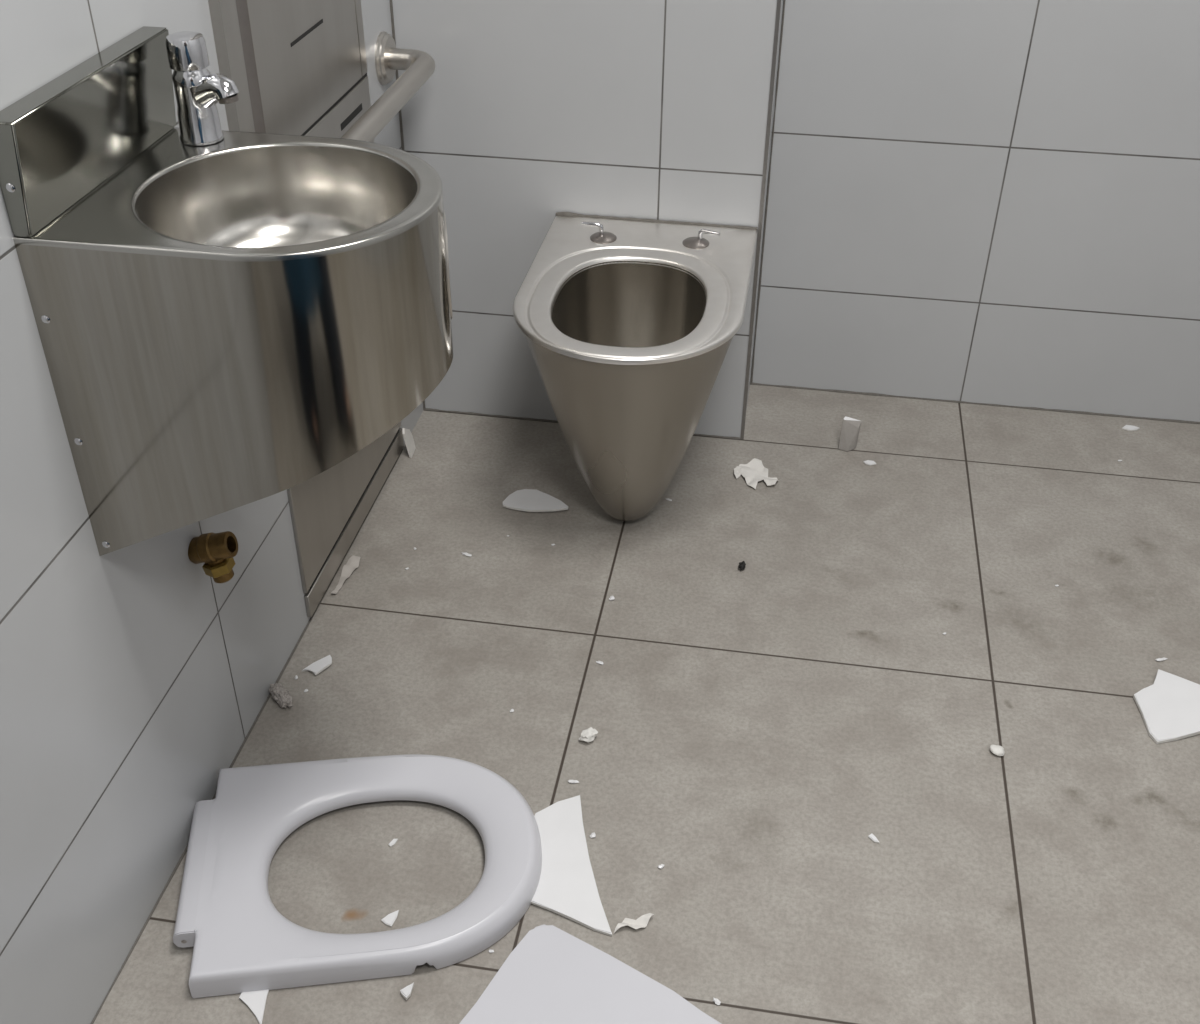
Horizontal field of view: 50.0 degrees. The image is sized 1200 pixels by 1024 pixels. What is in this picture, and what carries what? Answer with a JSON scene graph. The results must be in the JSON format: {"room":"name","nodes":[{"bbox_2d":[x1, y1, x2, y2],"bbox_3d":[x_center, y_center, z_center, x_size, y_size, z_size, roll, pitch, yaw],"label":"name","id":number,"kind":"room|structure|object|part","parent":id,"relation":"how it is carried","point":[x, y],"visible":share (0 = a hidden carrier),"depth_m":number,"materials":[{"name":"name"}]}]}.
{"room":"public restroom","nodes":[
{"label":"public restroom","id":0,"kind":"room"},
{"bbox_2d":[0,0,422,1023],"bbox_3d":[-0.616,-0.445,0.632,0.114,2.600,3.516,6,36,7],"label":"wall","id":1,"kind":"structure","parent":0,"point":[130,677],"depth_m":1.44,"materials":[{"name":"tile"}]},
{"bbox_2d":[0,26,175,236],"bbox_3d":[-0.485,-0.373,1.240,0.029,0.104,0.304,6,36,7],"label":"backsplash","id":2,"kind":"structure","parent":1,"relation":"attached to","point":[61,140],"depth_m":1.20,"materials":[{"name":"metal"}]},
{"bbox_2d":[188,531,237,582],"bbox_3d":[-0.475,0.054,1.581,0.062,0.071,0.038,6,36,7],"label":"valve","id":3,"kind":"object","parent":1,"relation":"attached to","point":[217,551],"visible":1,"depth_m":1.57,"materials":[{"name":"gold metal"}]},
{"bbox_2d":[0,26,452,555],"bbox_3d":[-0.329,-0.210,1.322,0.349,0.463,0.306,6,36,7],"label":"basin","id":4,"kind":"object","parent":1,"relation":"attached to","point":[270,307],"visible":0.98,"depth_m":1.23,"materials":[{"name":"metal"}]},
{"bbox_2d":[165,31,238,145],"bbox_3d":[-0.405,-0.437,1.328,0.076,0.107,0.047,6,36,7],"label":"tap","id":5,"kind":"object","parent":4,"relation":"on","point":[198,91],"visible":1,"depth_m":1.31,"materials":[{"name":"silver metal"}]},
{"bbox_3d":[-0.420,-0.469,1.309,0.040,0.033,0.040,6,36,7],"label":"push knob","id":6,"kind":"part","parent":5,"relation":"part of","materials":[{"name":"silver metal"}]},
{"bbox_3d":[-0.398,-0.431,1.322,0.059,0.041,0.030,19,39,24],"label":"spout","id":7,"kind":"part","parent":5,"relation":"part of","materials":[{"name":"silver metal"}]},
{"bbox_3d":[-0.312,-0.261,1.283,0.265,0.119,0.265,6,36,7],"label":"bowl","id":8,"kind":"part","parent":4,"relation":"part of","materials":[{"name":"metal"}]},
{"bbox_3d":[-0.435,-0.899,1.271,0.014,1.198,0.042,6,36,7],"label":"frame","id":9,"kind":"part","parent":1,"relation":"part of","materials":[{"name":"metal"}]},
{"bbox_2d":[91,449,402,1023],"bbox_3d":[-0.613,0.723,1.231,0.004,0.004,2.950,6,36,7],"label":"trim","id":10,"kind":"structure","parent":1,"relation":"attached to","point":[309,621],"depth_m":1.79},
{"bbox_3d":[-0.396,-1.049,1.483,0.006,1.197,0.382,6,36,7],"label":"dispenser door","id":11,"kind":"part","parent":1,"relation":"part of","materials":[{"name":"metal"}]},
{"bbox_3d":[-0.411,0.004,2.191,0.007,0.042,0.502,6,36,7],"label":"kick plate","id":12,"kind":"part","parent":1,"relation":"part of","materials":[{"name":"metal"}]},
{"bbox_2d":[341,31,434,141],"bbox_3d":[-0.358,-0.545,1.817,0.096,0.082,0.735,6,36,7],"label":"grab bar","id":13,"kind":"object","parent":1,"relation":"attached to","point":[419,66],"visible":0.48,"depth_m":1.97,"materials":[{"name":"metal"}]},
{"bbox_2d":[392,0,782,437],"bbox_3d":[-0.001,-1.321,1.874,0.628,2.600,0.316,6,36,7],"label":"wall","id":14,"kind":"structure","parent":0,"point":[528,112],"depth_m":2.17,"materials":[{"name":"tile"}]},
{"bbox_2d":[390,0,425,409],"bbox_3d":[-0.336,-1.262,1.786,0.004,2.600,0.004,6,36,7],"label":"trim","id":15,"kind":"structure","parent":14,"relation":"attached to","point":[391,3],"depth_m":2.16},
{"bbox_2d":[425,408,740,439],"bbox_3d":[-0.037,-0.171,2.498,0.623,0.007,0.007,6,36,7],"label":"trim","id":16,"kind":"structure","parent":14,"relation":"attached to","point":[427,409],"depth_m":2.51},
{"bbox_2d":[741,0,780,439],"bbox_3d":[0.282,-1.200,1.707,0.006,2.600,0.006,6,36,7],"label":"trim","id":17,"kind":"structure","parent":14,"relation":"attached to","point":[778,1],"depth_m":2.19,"materials":[{"name":"metal"}]},
{"bbox_2d":[93,385,1199,1023],"bbox_3d":[0.452,0.766,1.272,2.300,0.100,3.516,6,36,7],"label":"floor","id":18,"kind":"structure","parent":0,"point":[756,724],"depth_m":1.85,"materials":[{"name":"tile"}]},
{"bbox_2d":[239,989,268,1023],"bbox_3d":[-0.395,0.556,1.466,0.034,0.003,0.066,1,35,1],"label":"shard","id":19,"kind":"object","parent":18,"relation":"on","point":[255,1000],"visible":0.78,"depth_m":1.46},
{"bbox_2d":[269,682,291,707],"bbox_3d":[-0.461,0.265,1.859,0.023,0.024,0.056,-24,42,-30],"label":"crumb","id":20,"kind":"object","parent":18,"relation":"on","point":[278,692],"visible":1,"depth_m":1.85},
{"bbox_2d":[302,655,331,674],"bbox_3d":[-0.419,0.229,1.922,0.024,0.008,0.049,28,44,33],"label":"shard","id":21,"kind":"object","parent":18,"relation":"on","point":[320,665],"visible":1,"depth_m":1.92},
{"bbox_2d":[331,556,359,593],"bbox_3d":[-0.414,0.103,2.101,0.023,0.007,0.103,6,36,7],"label":"paper scrap","id":22,"kind":"object","parent":18,"relation":"on","point":[352,564],"visible":1,"depth_m":2.11,"materials":[{"name":"white paper"}]},
{"bbox_2d":[173,754,541,997],"bbox_3d":[-0.293,0.433,1.609,0.441,0.038,0.325,-4,36,-6],"label":"seat","id":23,"kind":"object","parent":18,"relation":"on","point":[241,942],"visible":1,"depth_m":1.57,"materials":[{"name":"white plastic"}]},
{"bbox_2d":[381,910,398,926],"bbox_3d":[-0.254,0.491,1.561,0.016,0.003,0.024,12,37,16],"label":"shard","id":24,"kind":"object","parent":18,"relation":"on","point":[389,920],"visible":1,"depth_m":1.56},
{"bbox_2d":[388,839,397,846],"bbox_3d":[-0.266,0.424,1.654,0.006,0.003,0.015,20,40,25],"label":"shard","id":25,"kind":"object","parent":18,"relation":"on","point":[393,842],"visible":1,"depth_m":1.65},
{"bbox_2d":[400,983,413,999],"bbox_3d":[-0.218,0.550,1.473,0.017,0.008,0.014,-18,39,-24],"label":"shard","id":26,"kind":"object","parent":18,"relation":"on","point":[406,992],"visible":1,"depth_m":1.47},
{"bbox_2d":[402,428,415,457],"bbox_3d":[-0.356,-0.134,2.393,0.017,0.055,0.036,6,36,7],"label":"paper scrap","id":27,"kind":"object","parent":18,"relation":"on","point":[408,438],"visible":1,"depth_m":2.39,"materials":[{"name":"white paper"}]},
{"bbox_2d":[503,489,567,511],"bbox_3d":[-0.112,-0.020,2.277,0.118,0.008,0.067,6,36,7],"label":"shard","id":28,"kind":"object","parent":18,"relation":"on","point":[529,500],"visible":1,"depth_m":2.27},
{"bbox_2d":[531,795,611,935],"bbox_3d":[-0.056,0.447,1.620,0.103,0.009,0.222,-6,36,-9],"label":"shard","id":29,"kind":"object","parent":18,"relation":"on","point":[567,887],"visible":0.82,"depth_m":1.61},
{"bbox_2d":[568,780,578,782],"bbox_3d":[-0.036,0.364,1.742,0.016,0.004,0.006,1,35,1],"label":"white speck","id":30,"kind":"object","parent":18,"relation":"on","point":[569,781],"visible":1,"depth_m":1.74},
{"bbox_2d":[579,727,597,741],"bbox_3d":[-0.016,0.313,1.802,0.028,0.019,0.018,-21,41,-27],"label":"crumb","id":31,"kind":"object","parent":18,"relation":"on","point":[587,735],"visible":1,"depth_m":1.80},
{"bbox_2d":[459,924,720,1023],"bbox_3d":[0.018,0.678,1.290,0.498,0.016,0.439,21,40,26],"label":"lid","id":32,"kind":"object","parent":18,"relation":"on","point":[552,976],"visible":1,"depth_m":1.46,"materials":[{"name":"white ceramic"}]},
{"bbox_2d":[614,913,653,932],"bbox_3d":[0.041,0.496,1.552,0.054,0.010,0.019,-8,36,-11],"label":"paper scrap","id":33,"kind":"object","parent":18,"relation":"on","point":[641,922],"visible":1,"depth_m":1.55,"materials":[{"name":"white paper"}]},
{"bbox_2d":[513,212,757,520],"bbox_3d":[0.055,-0.199,2.149,0.353,0.453,0.507,6,36,7],"label":"toilet","id":34,"kind":"object","parent":18,"relation":"on","point":[629,325],"visible":1,"depth_m":2.06,"materials":[{"name":"metal"}]},
{"bbox_3d":[0.045,-0.221,2.066,0.233,0.252,0.308,6,36,7],"label":"bowl","id":35,"kind":"part","parent":34,"relation":"part of","materials":[{"name":"metal"}]},
{"bbox_2d":[713,997,720,1004],"bbox_3d":[0.133,0.559,1.470,0.012,0.004,0.006,28,43,33],"label":"white speck","id":36,"kind":"object","parent":18,"relation":"on","point":[715,1000],"visible":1,"depth_m":1.47},
{"bbox_2d":[738,561,745,569],"bbox_3d":[0.235,0.088,2.127,0.013,0.012,0.023,6,36,7],"label":"lump","id":37,"kind":"object","parent":18,"relation":"on","point":[742,564],"visible":1,"depth_m":2.12,"materials":[{"name":"black"}]},
{"bbox_2d":[734,458,778,488],"bbox_3d":[0.282,-0.068,2.348,0.070,0.012,0.088,-13,37,-18],"label":"paper scrap","id":38,"kind":"object","parent":18,"relation":"on","point":[754,471],"visible":1,"depth_m":2.35,"materials":[{"name":"white paper"}]},
{"bbox_2d":[838,416,860,450],"bbox_3d":[0.469,-0.146,2.414,0.036,0.064,0.020,6,36,7],"label":"fragment","id":39,"kind":"object","parent":18,"relation":"on","point":[850,429],"visible":1,"depth_m":2.41,"materials":[{"name":"white ceramic"}]},
{"bbox_2d":[863,460,875,465],"bbox_3d":[0.501,-0.092,2.391,0.019,0.003,0.016,-13,38,-19],"label":"shard","id":40,"kind":"object","parent":18,"relation":"on","point":[867,462],"visible":1,"depth_m":2.39},
{"bbox_2d":[868,834,878,842],"bbox_3d":[0.355,0.423,1.665,0.007,0.003,0.016,-24,42,-30],"label":"shard","id":41,"kind":"object","parent":18,"relation":"on","point":[872,837],"visible":1,"depth_m":1.66},
{"bbox_2d":[990,744,1004,755],"bbox_3d":[0.553,0.331,1.790,0.020,0.011,0.019,6,36,7],"label":"crumb","id":42,"kind":"object","parent":18,"relation":"on","point":[998,750],"visible":1,"depth_m":1.79,"materials":[{"name":"white"}]},
{"bbox_2d":[1122,425,1139,430],"bbox_3d":[1.030,-0.163,2.497,0.030,0.004,0.018,17,39,22],"label":"shard","id":43,"kind":"object","parent":18,"relation":"on","point":[1126,427],"visible":1,"depth_m":2.50},
{"bbox_2d":[1133,669,1199,743],"bbox_3d":[0.854,0.284,1.859,0.155,0.012,0.151,6,36,7],"label":"shard","id":44,"kind":"object","parent":18,"relation":"on","point":[1169,708],"visible":1,"depth_m":1.86},
{"bbox_2d":[752,0,1199,421],"bbox_3d":[1.101,-1.271,1.819,1.572,2.600,0.100,6,36,7],"label":"wall","id":45,"kind":"structure","parent":0,"point":[975,201],"depth_m":2.34,"materials":[{"name":"tile"}]},
{"bbox_2d":[750,0,785,383],"bbox_3d":[0.320,-1.322,1.878,0.005,2.598,0.005,6,36,7],"label":"trim","id":46,"kind":"structure","parent":45,"relation":"attached to","point":[759,288],"depth_m":2.40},
{"bbox_2d":[750,382,1199,423],"bbox_3d":[1.033,-0.188,2.537,1.472,0.007,0.007,6,36,7],"label":"trim","id":47,"kind":"structure","parent":45,"relation":"attached to","point":[753,383],"depth_m":2.57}
]}

